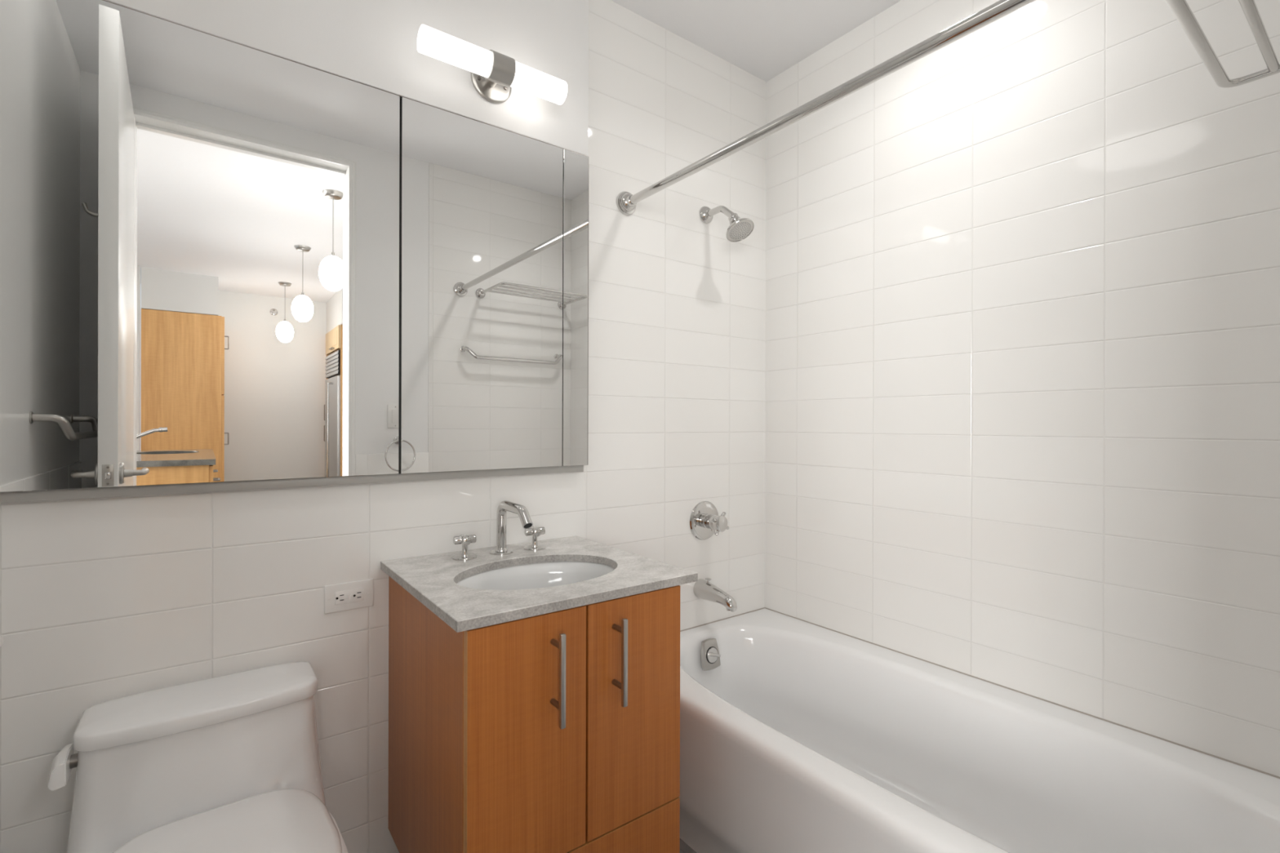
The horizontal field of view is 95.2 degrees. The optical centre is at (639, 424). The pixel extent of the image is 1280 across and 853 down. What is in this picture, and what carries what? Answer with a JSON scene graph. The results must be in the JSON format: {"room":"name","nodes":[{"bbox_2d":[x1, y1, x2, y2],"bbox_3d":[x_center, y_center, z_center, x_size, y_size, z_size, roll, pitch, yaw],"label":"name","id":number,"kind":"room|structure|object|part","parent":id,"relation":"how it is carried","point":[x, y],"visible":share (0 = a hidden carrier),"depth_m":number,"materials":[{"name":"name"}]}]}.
{"room":"bathroom","nodes":[
{"label":"bathroom","id":0,"kind":"room"},
{"bbox_2d":[0,0,766,852],"bbox_3d":[-0.372,-0.091,1.610,2.258,2.398,0.134,0,0,-37],"label":"wall","id":1,"kind":"structure","parent":0,"point":[102,600],"depth_m":1.45,"materials":[{"name":"tile"}]},
{"bbox_2d":[0,635,3,647],"bbox_3d":[-1.107,0.373,1.000,0.027,0.027,0.035,0,0,-37],"label":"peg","id":2,"kind":"object","parent":1,"relation":"attached to","point":[1,637],"visible":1,"depth_m":1.00,"materials":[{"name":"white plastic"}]},
{"bbox_2d":[0,0,588,503],"bbox_3d":[-0.662,-0.320,1.330,1.256,0.914,0.034,0,0,-37],"label":"upper cabinet","id":3,"kind":"object","parent":1,"relation":"attached to","point":[226,265],"visible":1,"depth_m":1.21,"materials":[{"name":"silver glass"}]},
{"bbox_3d":[-0.864,-0.330,1.163,0.733,0.892,0.006,0,0,-37],"label":"mirror door","id":4,"kind":"part","parent":3,"relation":"part of","materials":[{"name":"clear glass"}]},
{"bbox_3d":[-0.670,0.127,1.333,1.248,0.019,0.022,0,0,-37],"label":"rail","id":5,"kind":"part","parent":3,"relation":"part of","materials":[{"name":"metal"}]},
{"bbox_3d":[-0.654,-0.776,1.319,1.254,0.002,0.006,0,0,-37],"label":"edge trim","id":6,"kind":"part","parent":3,"relation":"part of","materials":[{"name":"metal"}]},
{"bbox_3d":[-0.392,-0.329,1.514,0.433,0.892,0.006,0,0,-37],"label":"mirror door","id":7,"kind":"part","parent":3,"relation":"part of","materials":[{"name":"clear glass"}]},
{"bbox_3d":[-0.184,-0.328,1.669,0.081,0.892,0.006,0,0,-37],"label":"mirror door","id":8,"kind":"part","parent":3,"relation":"part of","materials":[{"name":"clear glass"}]},
{"bbox_3d":[-0.160,-0.329,1.705,0.002,0.893,0.033,0,0,-37],"label":"edge trim","id":9,"kind":"part","parent":3,"relation":"part of","materials":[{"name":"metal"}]},
{"bbox_2d":[324,578,373,613],"bbox_3d":[-0.668,0.395,1.344,0.103,0.064,0.008,0,0,-37],"label":"wall outlet","id":10,"kind":"object","parent":1,"relation":"attached to","point":[347,596],"visible":1,"depth_m":1.34,"materials":[{"name":"white plastic"}]},
{"bbox_2d":[335,587,364,604],"bbox_3d":[-0.667,0.395,1.342,0.060,0.029,0.003,0,0,-37],"label":"receptacle","id":11,"kind":"object","parent":10,"relation":"attached to","point":[344,596],"depth_m":1.34,"materials":[{"name":"white plastic"}]},
{"bbox_2d":[417,24,567,104],"bbox_3d":[-0.367,-0.887,1.451,0.364,0.108,0.124,0,0,-37],"label":"wall sconce","id":12,"kind":"object","parent":1,"relation":"attached to","point":[494,74],"visible":1,"depth_m":1.41,"materials":[{"name":"white glass"}]},
{"bbox_3d":[-0.431,-0.871,1.366,0.161,0.057,0.057,0,0,-37],"label":"lamp shade","id":13,"kind":"part","parent":12,"relation":"part of","materials":[{"name":"white glass"}]},
{"bbox_3d":[-0.370,-0.880,1.479,0.030,0.038,0.064,0,0,-29],"label":"stem","id":14,"kind":"part","parent":12,"relation":"part of","materials":[{"name":"silver metal"}]},
{"bbox_3d":[-0.383,-0.887,1.510,0.108,0.108,0.010,0,0,-37],"label":"plate","id":15,"kind":"part","parent":12,"relation":"part of","materials":[{"name":"silver metal"}]},
{"bbox_3d":[-0.263,-0.871,1.492,0.147,0.057,0.057,0,0,-37],"label":"lamp shade","id":16,"kind":"part","parent":12,"relation":"part of","materials":[{"name":"white glass"}]},
{"bbox_2d":[388,576,680,852],"bbox_3d":[-0.245,0.657,1.315,0.472,0.624,0.560,0,0,-37],"label":"vanity cabinet","id":17,"kind":"object","parent":1,"relation":"attached to","point":[558,731],"visible":0.92,"depth_m":1.12,"materials":[{"name":"brown wood"}]},
{"bbox_3d":[-0.445,0.656,1.202,0.017,0.624,0.500,0,0,-37],"label":"panel","id":18,"kind":"part","parent":17,"relation":"part of","materials":[{"name":"brown wood"}]},
{"bbox_3d":[-0.202,0.576,1.058,0.233,0.456,0.018,0,0,-37],"label":"door","id":19,"kind":"part","parent":17,"relation":"part of","materials":[{"name":"brown wood"}]},
{"bbox_2d":[380,536,697,632],"bbox_3d":[-0.244,0.335,1.337,0.536,0.019,0.524,0,0,-37],"label":"countertop","id":20,"kind":"structure","parent":17,"relation":"on","point":[433,580],"depth_m":1.22,"materials":[{"name":"grey stone"}]},
{"bbox_2d":[452,500,546,560],"bbox_3d":[-0.314,0.258,1.427,0.244,0.135,0.189,0,0,-37],"label":"sink faucet","id":21,"kind":"object","parent":20,"relation":"on","point":[504,506],"visible":1,"depth_m":1.46,"materials":[{"name":"silver metal"}]},
{"bbox_3d":[-0.441,0.280,1.413,0.021,0.020,0.020,0,0,-28],"label":"cross arm","id":22,"kind":"part","parent":21,"relation":"part of","materials":[{"name":"silver metal"}]},
{"bbox_3d":[-0.426,0.301,1.421,0.057,0.048,0.057,0,0,-37],"label":"handle stem","id":23,"kind":"part","parent":21,"relation":"part of","materials":[{"name":"silver metal"}]},
{"bbox_3d":[-0.418,0.280,1.407,0.020,0.020,0.021,0,0,-28],"label":"cross arm","id":24,"kind":"part","parent":21,"relation":"part of","materials":[{"name":"silver metal"}]},
{"bbox_3d":[-0.411,0.280,1.429,0.021,0.020,0.020,0,0,-28],"label":"cross arm","id":25,"kind":"part","parent":21,"relation":"part of","materials":[{"name":"silver metal"}]},
{"bbox_3d":[-0.351,0.318,1.481,0.059,0.014,0.059,0,0,-37],"label":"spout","id":26,"kind":"part","parent":21,"relation":"part of","materials":[{"name":"silver metal"}]},
{"bbox_3d":[-0.307,0.255,1.422,0.024,0.130,0.172,0,0,-37],"label":"spout","id":27,"kind":"part","parent":21,"relation":"part of","materials":[{"name":"silver metal"}]},
{"bbox_3d":[-0.290,0.281,1.525,0.021,0.020,0.020,0,0,-28],"label":"cross arm","id":28,"kind":"part","parent":21,"relation":"part of","materials":[{"name":"silver metal"}]},
{"bbox_3d":[-0.276,0.302,1.533,0.057,0.048,0.057,0,0,-37],"label":"handle stem","id":29,"kind":"part","parent":21,"relation":"part of","materials":[{"name":"silver metal"}]},
{"bbox_3d":[-0.268,0.281,1.519,0.020,0.020,0.021,0,0,-28],"label":"cross arm","id":30,"kind":"part","parent":21,"relation":"part of","materials":[{"name":"silver metal"}]},
{"bbox_3d":[-0.261,0.281,1.541,0.021,0.020,0.020,0,0,-28],"label":"cross arm","id":31,"kind":"part","parent":21,"relation":"part of","materials":[{"name":"silver metal"}]},
{"bbox_2d":[457,561,614,590],"bbox_3d":[-0.225,0.415,1.308,0.414,0.138,0.306,0,0,-37],"label":"sink basin","id":32,"kind":"object","parent":20,"relation":"in","point":[543,575],"visible":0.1,"depth_m":1.44,"materials":[{"name":"white ceramic"}]},
{"bbox_3d":[-0.151,0.401,1.065,0.010,0.010,0.032,0,0,-37],"label":"handle post","id":33,"kind":"part","parent":17,"relation":"part of","materials":[{"name":"metal"}]},
{"bbox_3d":[-0.151,0.511,1.065,0.010,0.010,0.032,0,0,-37],"label":"handle post","id":34,"kind":"part","parent":17,"relation":"part of","materials":[{"name":"metal"}]},
{"bbox_3d":[-0.139,0.461,1.050,0.010,0.170,0.010,0,0,-37],"label":"handle","id":35,"kind":"part","parent":17,"relation":"part of","materials":[{"name":"silver metal"}]},
{"bbox_3d":[-0.042,0.511,1.147,0.010,0.010,0.032,0,0,-37],"label":"handle post","id":36,"kind":"part","parent":17,"relation":"part of","materials":[{"name":"metal"}]},
{"bbox_3d":[-0.042,0.401,1.147,0.010,0.010,0.032,0,0,-37],"label":"handle post","id":37,"kind":"part","parent":17,"relation":"part of","materials":[{"name":"metal"}]},
{"bbox_3d":[-0.030,0.461,1.131,0.010,0.170,0.010,0,0,-37],"label":"handle","id":38,"kind":"part","parent":17,"relation":"part of","materials":[{"name":"silver metal"}]},
{"bbox_3d":[-0.107,0.889,1.130,0.470,0.160,0.018,0,0,-37],"label":"drawer","id":39,"kind":"part","parent":17,"relation":"part of","materials":[{"name":"brown wood"}]},
{"bbox_3d":[-0.011,0.577,1.201,0.233,0.456,0.018,0,0,-37],"label":"door","id":40,"kind":"part","parent":17,"relation":"part of","materials":[{"name":"brown wood"}]},
{"bbox_2d":[689,501,728,540],"bbox_3d":[0.248,0.331,1.976,0.134,0.134,0.090,0,0,-37],"label":"shower valve","id":41,"kind":"object","parent":1,"relation":"attached to","point":[705,521],"visible":1,"depth_m":1.98,"materials":[{"name":"silver metal"}]},
{"bbox_3d":[0.259,0.331,1.961,0.055,0.055,0.053,0,0,-37],"label":"handle","id":42,"kind":"part","parent":41,"relation":"part of","materials":[{"name":"silver metal"}]},
{"bbox_2d":[693,577,737,612],"bbox_3d":[0.254,0.560,1.936,0.061,0.084,0.164,0,0,-37],"label":"tub spout","id":43,"kind":"object","parent":1,"relation":"attached to","point":[703,588],"visible":1,"depth_m":1.93,"materials":[{"name":"silver metal"}]},
{"bbox_2d":[699,205,754,242],"bbox_3d":[0.287,-0.674,1.932,0.097,0.152,0.203,0,0,-37],"label":"shower","id":44,"kind":"object","parent":1,"relation":"attached to","point":[739,229],"visible":1,"depth_m":1.90,"materials":[{"name":"silver metal"}]},
{"bbox_3d":[0.272,-0.699,1.952,0.022,0.066,0.133,0,0,-37],"label":"arm","id":45,"kind":"part","parent":44,"relation":"part of","materials":[{"name":"silver metal"}]},
{"bbox_2d":[616,0,1035,215],"bbox_3d":[0.412,-0.683,1.201,0.072,0.072,1.523,0,0,-37],"label":"shower rod","id":46,"kind":"object","parent":1,"relation":"attached to","point":[626,202],"visible":1,"depth_m":1.19,"materials":[{"name":"silver metal"}]},
{"bbox_2d":[680,838,696,852],"bbox_3d":[0.491,1.152,-1.277,4.363,0.080,5.800,0,0,-37],"label":"floor","id":47,"kind":"structure","parent":0,"point":[684,847],"depth_m":1.53,"materials":[{"name":"tile"}]},
{"bbox_2d":[48,662,347,852],"bbox_3d":[-0.691,0.810,0.916,0.402,0.594,0.652,0,0,-37],"label":"toilet","id":48,"kind":"object","parent":47,"relation":"on","point":[229,763],"visible":1,"depth_m":1.04,"materials":[{"name":"white ceramic"}]},
{"bbox_3d":[-0.974,0.574,0.981,0.025,0.049,0.075,0,0,-37],"label":"flush lever","id":49,"kind":"part","parent":48,"relation":"part of","materials":[{"name":"plastic"}]},
{"bbox_3d":[-0.830,0.531,1.122,0.365,0.036,0.156,0,0,-37],"label":"tank lid","id":50,"kind":"part","parent":48,"relation":"part of","materials":[{"name":"white ceramic"}]},
{"bbox_3d":[-0.617,0.685,0.856,0.328,0.021,0.460,0,0,-37],"label":"seat lid","id":51,"kind":"part","parent":48,"relation":"part of","materials":[{"name":"plastic"}]},
{"bbox_3d":[-0.616,0.909,0.853,0.356,0.397,0.460,0,0,-37],"label":"bowl","id":52,"kind":"part","parent":48,"relation":"part of","materials":[{"name":"white ceramic"}]},
{"bbox_3d":[-0.615,0.703,0.853,0.340,0.013,0.450,0,0,-37],"label":"seat","id":53,"kind":"part","parent":48,"relation":"part of","materials":[{"name":"plastic"}]},
{"bbox_2d":[678,608,1279,852],"bbox_3d":[0.635,0.902,1.373,0.722,0.418,1.523,0,0,-37],"label":"bathtub","id":54,"kind":"object","parent":47,"relation":"on","point":[797,735],"visible":0.82,"depth_m":1.41,"materials":[{"name":"ceramic"}]},
{"bbox_3d":[0.228,0.747,1.899,0.071,0.095,0.029,0,0,-37],"label":"overflow plate","id":55,"kind":"part","parent":54,"relation":"part of","materials":[{"name":"silver metal"}]},
{"bbox_3d":[0.240,0.745,1.885,0.045,0.022,0.012,0,0,-32],"label":"drain lever","id":56,"kind":"part","parent":54,"relation":"part of","materials":[{"name":"silver metal"}]},
{"bbox_2d":[611,0,900,81],"bbox_3d":[0.498,-1.336,-1.279,4.363,0.100,5.800,0,0,-37],"label":"ceiling","id":57,"kind":"structure","parent":0,"point":[763,38],"depth_m":1.87,"materials":[{"name":"paint"}]},
{"bbox_2d":[764,0,1279,777],"bbox_3d":[1.001,-0.087,1.574,0.100,2.398,1.634,0,0,-37],"label":"wall","id":58,"kind":"structure","parent":0,"point":[1022,277],"depth_m":1.48,"materials":[{"name":"tile"}]},
{"bbox_2d":[680,607,1279,778],"bbox_3d":[0.644,0.691,1.379,0.701,0.003,1.523,0,0,-37],"label":"trim","id":59,"kind":"structure","parent":58,"relation":"attached to","point":[1137,731],"depth_m":1.49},
{"bbox_3d":[1.094,-0.086,0.692,0.805,2.398,0.110,0,0,-37],"label":"wall","id":60,"kind":"structure","parent":0,"visible":0},
{"bbox_2d":[1165,0,1279,87],"bbox_3d":[1.057,-0.675,0.913,0.532,0.052,0.290,0,0,-37],"label":"towel shelf","id":61,"kind":"object","parent":60,"relation":"attached to","point":[1181,10],"visible":1,"depth_m":1.02,"materials":[{"name":"silver metal"}]}
]}

